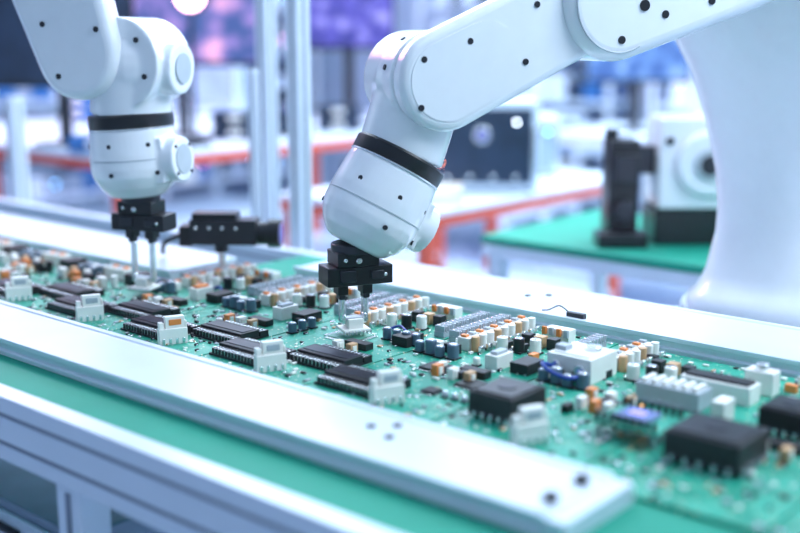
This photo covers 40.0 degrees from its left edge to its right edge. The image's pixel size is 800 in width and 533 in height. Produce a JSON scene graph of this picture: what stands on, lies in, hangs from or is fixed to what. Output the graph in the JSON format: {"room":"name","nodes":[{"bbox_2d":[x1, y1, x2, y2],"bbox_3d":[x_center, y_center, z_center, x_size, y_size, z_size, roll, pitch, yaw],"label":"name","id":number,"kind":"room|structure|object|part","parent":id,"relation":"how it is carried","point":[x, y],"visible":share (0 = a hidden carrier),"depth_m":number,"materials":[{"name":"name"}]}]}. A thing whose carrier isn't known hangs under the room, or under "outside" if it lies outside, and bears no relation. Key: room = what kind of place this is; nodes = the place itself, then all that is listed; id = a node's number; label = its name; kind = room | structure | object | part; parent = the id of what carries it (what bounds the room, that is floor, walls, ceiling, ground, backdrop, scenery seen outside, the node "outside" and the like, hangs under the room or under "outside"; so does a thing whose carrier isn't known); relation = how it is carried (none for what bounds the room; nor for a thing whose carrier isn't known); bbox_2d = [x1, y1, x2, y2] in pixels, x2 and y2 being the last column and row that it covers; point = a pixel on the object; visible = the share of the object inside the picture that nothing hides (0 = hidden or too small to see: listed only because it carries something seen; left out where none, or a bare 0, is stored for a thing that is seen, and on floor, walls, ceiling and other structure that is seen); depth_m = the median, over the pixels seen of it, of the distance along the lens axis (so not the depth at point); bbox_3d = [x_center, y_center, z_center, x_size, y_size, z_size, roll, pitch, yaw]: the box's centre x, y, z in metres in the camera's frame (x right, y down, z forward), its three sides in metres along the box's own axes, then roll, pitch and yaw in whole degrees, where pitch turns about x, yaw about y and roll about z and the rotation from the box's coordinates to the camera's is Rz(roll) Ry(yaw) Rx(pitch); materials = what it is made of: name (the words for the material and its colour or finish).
{"room":"factory floor","nodes":[
{"label":"factory floor","id":0,"kind":"room"},
{"bbox_2d":[0,66,255,206],"bbox_3d":[-5.528,-1.565,6.511,0.100,3.300,13.000,10,15,39],"label":"wall","id":1,"kind":"structure","parent":0,"point":[43,111],"depth_m":9.57,"materials":[{"name":"paint"}]},
{"bbox_2d":[160,210,283,268],"bbox_3d":[-0.421,-0.051,2.496,0.324,0.152,0.107,4,12,17],"label":"camera","id":2,"kind":"object","parent":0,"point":[221,229],"visible":0.88,"depth_m":2.45,"materials":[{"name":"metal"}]},
{"bbox_2d":[55,178,690,306],"bbox_3d":[-0.547,0.958,2.688,13.000,0.100,13.000,10,15,39],"label":"floor","id":3,"kind":"structure","parent":0,"point":[463,244],"depth_m":7.42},
{"bbox_2d":[3,96,30,202],"bbox_3d":[-1.321,0.027,3.882,0.100,1.240,0.100,10,15,39],"label":"post","id":4,"kind":"object","parent":3,"relation":"on","point":[14,109],"visible":0.43,"depth_m":3.77,"materials":[{"name":"metal"}]},
{"bbox_2d":[0,87,112,210],"bbox_3d":[-3.052,-1.375,8.017,0.540,2.318,1.840,10,15,39],"label":"equipment rack","id":5,"kind":"object","parent":3,"relation":"on","point":[66,183],"visible":0.16,"depth_m":8.34,"materials":[{"name":"metal"}]},
{"bbox_2d":[0,458,162,532],"bbox_3d":[-0.691,0.687,2.539,0.600,0.490,0.526,10,15,39],"label":"base cabinet","id":6,"kind":"object","parent":3,"relation":"on","point":[28,500],"visible":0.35,"depth_m":2.27,"materials":[{"name":"metal"}]},
{"bbox_2d":[12,0,193,292],"bbox_3d":[-1.226,-0.001,2.259,1.561,1.950,0.561,3,12,12],"label":"robot arm","id":7,"kind":"object","parent":3,"relation":"on","point":[131,71],"visible":1,"depth_m":2.16,"materials":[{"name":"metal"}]},
{"bbox_3d":[-0.668,-0.537,2.153,0.272,0.417,0.060,4,12,18],"label":"arm","id":8,"kind":"part","parent":7,"relation":"part of"},
{"bbox_2d":[0,110,284,227],"bbox_3d":[-1.932,-0.379,6.574,1.000,0.950,3.000,10,15,39],"label":"workbench","id":9,"kind":"object","parent":3,"relation":"on","point":[184,207],"visible":0.12,"depth_m":7.21,"materials":[{"name":"metal"}]},
{"bbox_2d":[72,99,92,123],"bbox_3d":[-1.856,-0.955,6.386,0.200,0.244,0.155,0,12,0],"label":"bins","id":10,"kind":"object","parent":9,"relation":"on","point":[80,108],"visible":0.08,"depth_m":6.33,"materials":[{"name":"blue plastic"}]},
{"bbox_2d":[172,66,246,114],"bbox_3d":[-1.282,-1.221,7.162,0.500,0.462,0.430,0,12,0],"label":"instrument","id":11,"kind":"object","parent":9,"relation":"on","point":[220,88],"visible":0.35,"depth_m":6.99,"materials":[{"name":"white plastic"}]},
{"bbox_2d":[0,117,444,267],"bbox_3d":[-0.785,-0.146,5.320,1.000,1.000,2.050,10,15,39],"label":"workbench","id":12,"kind":"object","parent":3,"relation":"on","point":[221,150],"visible":0.07,"depth_m":4.85,"materials":[{"name":"white"}]},
{"bbox_2d":[0,0,133,146],"bbox_3d":[-1.388,-0.849,4.517,0.620,0.700,0.160,0,12,0],"label":"computer monitor","id":13,"kind":"object","parent":12,"relation":"on","point":[19,67],"visible":0.24,"depth_m":4.47,"materials":[{"name":"black plastic"}]},
{"bbox_2d":[67,134,88,151],"bbox_3d":[-1.186,-0.487,4.328,0.200,0.058,0.155,0,12,0],"label":"bins","id":14,"kind":"object","parent":12,"relation":"on","point":[76,143],"visible":0.48,"depth_m":4.26,"materials":[{"name":"blue plastic"}]},
{"bbox_2d":[177,0,211,146],"bbox_3d":[-0.843,-0.824,4.484,0.155,0.665,0.181,0,12,0],"label":"task lamp","id":15,"kind":"object","parent":12,"relation":"on","point":[191,6],"visible":0.89,"depth_m":4.49,"materials":[{"name":"metal"}]},
{"bbox_2d":[134,0,255,137],"bbox_3d":[-0.983,-0.965,4.945,0.740,0.755,0.160,0,12,0],"label":"computer monitor","id":16,"kind":"object","parent":12,"relation":"on","point":[224,31],"visible":0.36,"depth_m":4.88,"materials":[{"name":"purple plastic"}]},
{"bbox_2d":[212,110,248,138],"bbox_3d":[-0.718,-0.628,4.858,0.200,0.120,0.155,0,12,0],"label":"bins","id":17,"kind":"object","parent":12,"relation":"on","point":[227,124],"visible":0.58,"depth_m":4.79,"materials":[{"name":"white plastic"}]},
{"bbox_2d":[278,88,312,133],"bbox_3d":[-0.508,-0.709,5.048,0.200,0.212,0.230,0,12,0],"label":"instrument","id":18,"kind":"object","parent":12,"relation":"on","point":[282,92],"visible":0.12,"depth_m":4.96,"materials":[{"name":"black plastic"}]},
{"bbox_2d":[317,104,359,130],"bbox_3d":[-0.294,-0.722,5.314,0.200,0.120,0.155,0,12,0],"label":"bins","id":19,"kind":"object","parent":12,"relation":"on","point":[330,117],"visible":1,"depth_m":5.25,"materials":[{"name":"white plastic"}]},
{"bbox_2d":[309,0,394,126],"bbox_3d":[-0.257,-1.076,5.524,0.460,0.740,0.160,0,12,0],"label":"computer monitor","id":20,"kind":"object","parent":12,"relation":"on","point":[348,26],"visible":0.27,"depth_m":5.45,"materials":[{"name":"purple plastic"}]},
{"bbox_2d":[161,0,319,200],"bbox_3d":[-1.558,-1.727,9.730,0.540,2.318,1.840,10,15,39],"label":"equipment rack","id":21,"kind":"object","parent":3,"relation":"on","point":[234,169],"visible":0.09,"depth_m":9.90,"materials":[{"name":"metal"}]},
{"bbox_2d":[247,69,262,221],"bbox_3d":[-0.407,0.115,3.185,0.050,1.350,0.050,10,15,39],"label":"post","id":22,"kind":"object","parent":3,"relation":"on","point":[253,78],"visible":0.35,"depth_m":3.08,"materials":[{"name":"metal"}]},
{"bbox_2d":[254,0,280,221],"bbox_3d":[-0.397,-0.543,3.282,0.090,2.600,0.090,10,15,39],"label":"post","id":23,"kind":"object","parent":3,"relation":"on","point":[265,10],"visible":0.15,"depth_m":3.27,"materials":[{"name":"metal"}]},
{"bbox_2d":[285,0,312,250],"bbox_3d":[-0.266,-0.462,2.889,0.090,2.600,0.090,10,15,39],"label":"post","id":24,"kind":"object","parent":3,"relation":"on","point":[297,16],"visible":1,"depth_m":2.89,"materials":[{"name":"metal"}]},
{"bbox_2d":[0,198,799,532],"bbox_3d":[-0.598,0.486,2.491,4.450,0.903,1.175,10,15,39],"label":"conveyor table","id":25,"kind":"object","parent":3,"relation":"on","point":[102,450],"visible":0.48,"depth_m":1.46,"materials":[{"name":"white metal"}]},
{"bbox_2d":[0,239,28,257],"bbox_3d":[-1.109,-0.039,2.679,0.247,0.054,0.362,10,15,39],"label":"circuit board","id":26,"kind":"object","parent":25,"relation":"on","point":[6,246],"visible":0.54,"depth_m":2.72,"materials":[{"name":"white plastic"}]},
{"bbox_2d":[0,249,87,280],"bbox_3d":[-0.918,-0.006,2.519,0.247,0.054,0.362,10,15,39],"label":"circuit board","id":27,"kind":"object","parent":25,"relation":"on","point":[35,264],"visible":0.89,"depth_m":2.55,"materials":[{"name":"green plastic"}]},
{"bbox_2d":[0,262,149,309],"bbox_3d":[-0.727,0.027,2.360,0.247,0.054,0.362,10,15,39],"label":"circuit board","id":28,"kind":"object","parent":25,"relation":"on","point":[88,277],"visible":0.9,"depth_m":2.34,"materials":[{"name":"green plastic"}]},
{"bbox_2d":[0,213,235,279],"bbox_3d":[-1.309,-0.140,3.233,2.260,0.030,0.200,10,15,39],"label":"rail","id":29,"kind":"object","parent":25,"relation":"attached to","point":[102,248],"depth_m":2.73,"materials":[{"name":"white metal"}]},
{"bbox_2d":[37,262,301,330],"bbox_3d":[-0.467,0.043,2.279,0.247,0.054,0.575,10,15,39],"label":"circuit board","id":30,"kind":"object","parent":25,"relation":"on","point":[203,288],"visible":0.84,"depth_m":2.24,"materials":[{"name":"green plastic"}]},
{"bbox_3d":[-0.598,0.486,2.491,4.450,0.903,1.175,10,15,39],"label":"frame","id":31,"kind":"part","parent":25,"relation":"part of","materials":[{"name":"metal"}]},
{"bbox_2d":[111,277,388,355],"bbox_3d":[-0.277,0.076,2.120,0.247,0.054,0.575,10,15,39],"label":"circuit board","id":32,"kind":"object","parent":25,"relation":"on","point":[267,315],"visible":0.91,"depth_m":2.08,"materials":[{"name":"green plastic"}]},
{"bbox_2d":[0,300,633,532],"bbox_3d":[-1.156,0.033,2.377,3.627,0.037,0.150,10,15,39],"label":"rail","id":33,"kind":"object","parent":25,"relation":"attached to","point":[518,489],"depth_m":1.45,"materials":[{"name":"white metal"}]},
{"bbox_2d":[199,294,489,385],"bbox_3d":[-0.086,0.109,1.960,0.247,0.054,0.575,10,15,39],"label":"circuit board","id":34,"kind":"object","parent":25,"relation":"on","point":[300,355],"visible":0.88,"depth_m":1.92,"materials":[{"name":"green plastic"}]},
{"bbox_2d":[305,313,618,421],"bbox_3d":[0.105,0.142,1.800,0.247,0.054,0.575,10,15,39],"label":"circuit board","id":35,"kind":"object","parent":25,"relation":"on","point":[430,382],"visible":0.89,"depth_m":1.76,"materials":[{"name":"green plastic"}]},
{"bbox_2d":[293,258,799,378],"bbox_3d":[0.592,0.123,1.919,2.010,0.045,0.210,10,15,39],"label":"rail","id":36,"kind":"object","parent":25,"relation":"attached to","point":[702,335],"depth_m":2.05,"materials":[{"name":"white metal"}]},
{"bbox_2d":[432,339,745,465],"bbox_3d":[0.296,0.174,1.641,0.247,0.055,0.575,10,15,39],"label":"circuit board","id":37,"kind":"object","parent":25,"relation":"on","point":[550,414],"visible":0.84,"depth_m":1.57,"materials":[{"name":"green plastic"}]},
{"bbox_2d":[591,393,684,449],"bbox_3d":[0.331,0.206,1.495,0.100,0.041,0.108,10,15,39],"label":"module","id":38,"kind":"object","parent":37,"relation":"on","point":[638,418],"visible":0.98,"depth_m":1.48,"materials":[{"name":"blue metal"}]},
{"bbox_2d":[587,375,799,532],"bbox_3d":[0.487,0.209,1.481,0.247,0.051,0.575,10,15,39],"label":"circuit board","id":39,"kind":"object","parent":25,"relation":"on","point":[742,473],"visible":0.88,"depth_m":1.36,"materials":[{"name":"green plastic"}]},
{"bbox_2d":[636,362,780,419],"bbox_3d":[0.454,0.174,1.638,0.152,0.046,0.192,10,15,39],"label":"connectors","id":40,"kind":"object","parent":39,"relation":"on","point":[695,390],"visible":0.94,"depth_m":1.62,"materials":[{"name":"white plastic"}]},
{"bbox_2d":[770,508,799,532],"bbox_3d":[0.678,0.242,1.322,0.247,0.051,0.575,10,15,39],"label":"conveyor belt","id":41,"kind":"object","parent":25,"relation":"on","point":[791,524],"visible":1,"depth_m":1.21,"materials":[{"name":"green plastic"}]},
{"bbox_2d":[280,169,619,296],"bbox_3d":[0.266,0.075,4.617,0.750,0.850,1.400,10,15,39],"label":"workbench","id":42,"kind":"object","parent":3,"relation":"on","point":[566,185],"visible":0.08,"depth_m":4.29,"materials":[{"name":"white"}]},
{"bbox_2d":[436,97,539,191],"bbox_3d":[0.313,-0.489,4.377,0.440,0.352,0.370,0,12,0],"label":"instrument","id":43,"kind":"object","parent":42,"relation":"on","point":[499,149],"visible":0.79,"depth_m":4.22,"materials":[{"name":"black plastic"}]},
{"bbox_2d":[538,114,559,175],"bbox_3d":[0.558,-0.538,4.865,0.260,0.252,0.280,0,12,0],"label":"instrument","id":44,"kind":"object","parent":42,"relation":"on","point":[549,124],"visible":0.39,"depth_m":4.75,"materials":[{"name":"white plastic"}]},
{"bbox_2d":[365,110,585,269],"bbox_3d":[0.507,-0.582,7.561,1.200,0.950,0.900,10,15,39],"label":"workbench","id":45,"kind":"object","parent":3,"relation":"on","point":[576,118],"visible":0.22,"depth_m":7.36,"materials":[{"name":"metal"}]},
{"bbox_2d":[416,0,646,213],"bbox_3d":[1.020,-1.524,8.732,1.885,2.324,0.540,10,15,39],"label":"equipment rack","id":46,"kind":"object","parent":3,"relation":"on","point":[566,87],"visible":0.07,"depth_m":8.36,"materials":[{"name":"metal"}]},
{"bbox_2d":[318,0,799,335],"bbox_3d":[0.515,0.020,2.274,1.448,1.898,0.557,-5,13,-22],"label":"robot arm","id":47,"kind":"object","parent":3,"relation":"on","point":[742,57],"visible":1,"depth_m":1.95,"materials":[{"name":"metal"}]},
{"bbox_3d":[0.211,-0.397,1.921,0.473,0.311,0.048,-5,13,-22],"label":"arm","id":48,"kind":"part","parent":47,"relation":"part of"},
{"bbox_2d":[538,123,646,278],"bbox_3d":[1.492,-0.240,5.900,1.300,0.950,0.800,10,15,39],"label":"workbench","id":49,"kind":"object","parent":3,"relation":"on","point":[590,135],"visible":0.13,"depth_m":5.83,"materials":[{"name":"metal"}]},
{"bbox_2d":[584,40,690,132],"bbox_3d":[1.242,-1.008,5.789,0.550,0.600,0.160,0,12,0],"label":"computer monitor","id":50,"kind":"object","parent":49,"relation":"on","point":[665,63],"visible":0.4,"depth_m":5.74,"materials":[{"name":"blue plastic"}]},
{"bbox_2d":[689,73,702,112],"bbox_3d":[1.720,-0.826,5.565,0.400,0.332,0.430,0,12,0],"label":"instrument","id":51,"kind":"object","parent":49,"relation":"on","point":[694,104],"visible":0.02,"depth_m":5.70,"materials":[{"name":"white plastic"}]},
{"bbox_2d":[481,209,710,294],"bbox_3d":[1.039,0.366,3.204,1.500,0.850,0.690,10,15,39],"label":"table","id":52,"kind":"object","parent":3,"relation":"on","point":[565,242],"visible":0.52,"depth_m":3.17,"materials":[{"name":"metal"}]},
{"bbox_2d":[593,113,717,247],"bbox_3d":[0.821,-0.260,3.220,0.515,0.370,0.280,0,12,0],"label":"machine","id":53,"kind":"object","parent":52,"relation":"on","point":[676,162],"visible":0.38,"depth_m":3.14,"materials":[{"name":"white plastic"}]},
{"bbox_2d":[644,74,690,201],"bbox_3d":[2.538,-1.228,7.335,1.647,2.307,0.540,10,15,39],"label":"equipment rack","id":54,"kind":"object","parent":3,"relation":"on","point":[680,92],"visible":0.02,"depth_m":7.62,"materials":[{"name":"metal"}]},
{"bbox_2d":[280,0,688,213],"bbox_3d":[3.707,-1.712,7.223,13.000,3.300,0.100,10,15,39],"label":"wall","id":55,"kind":"structure","parent":0,"point":[331,62],"depth_m":10.23,"materials":[{"name":"paint"}]}
]}

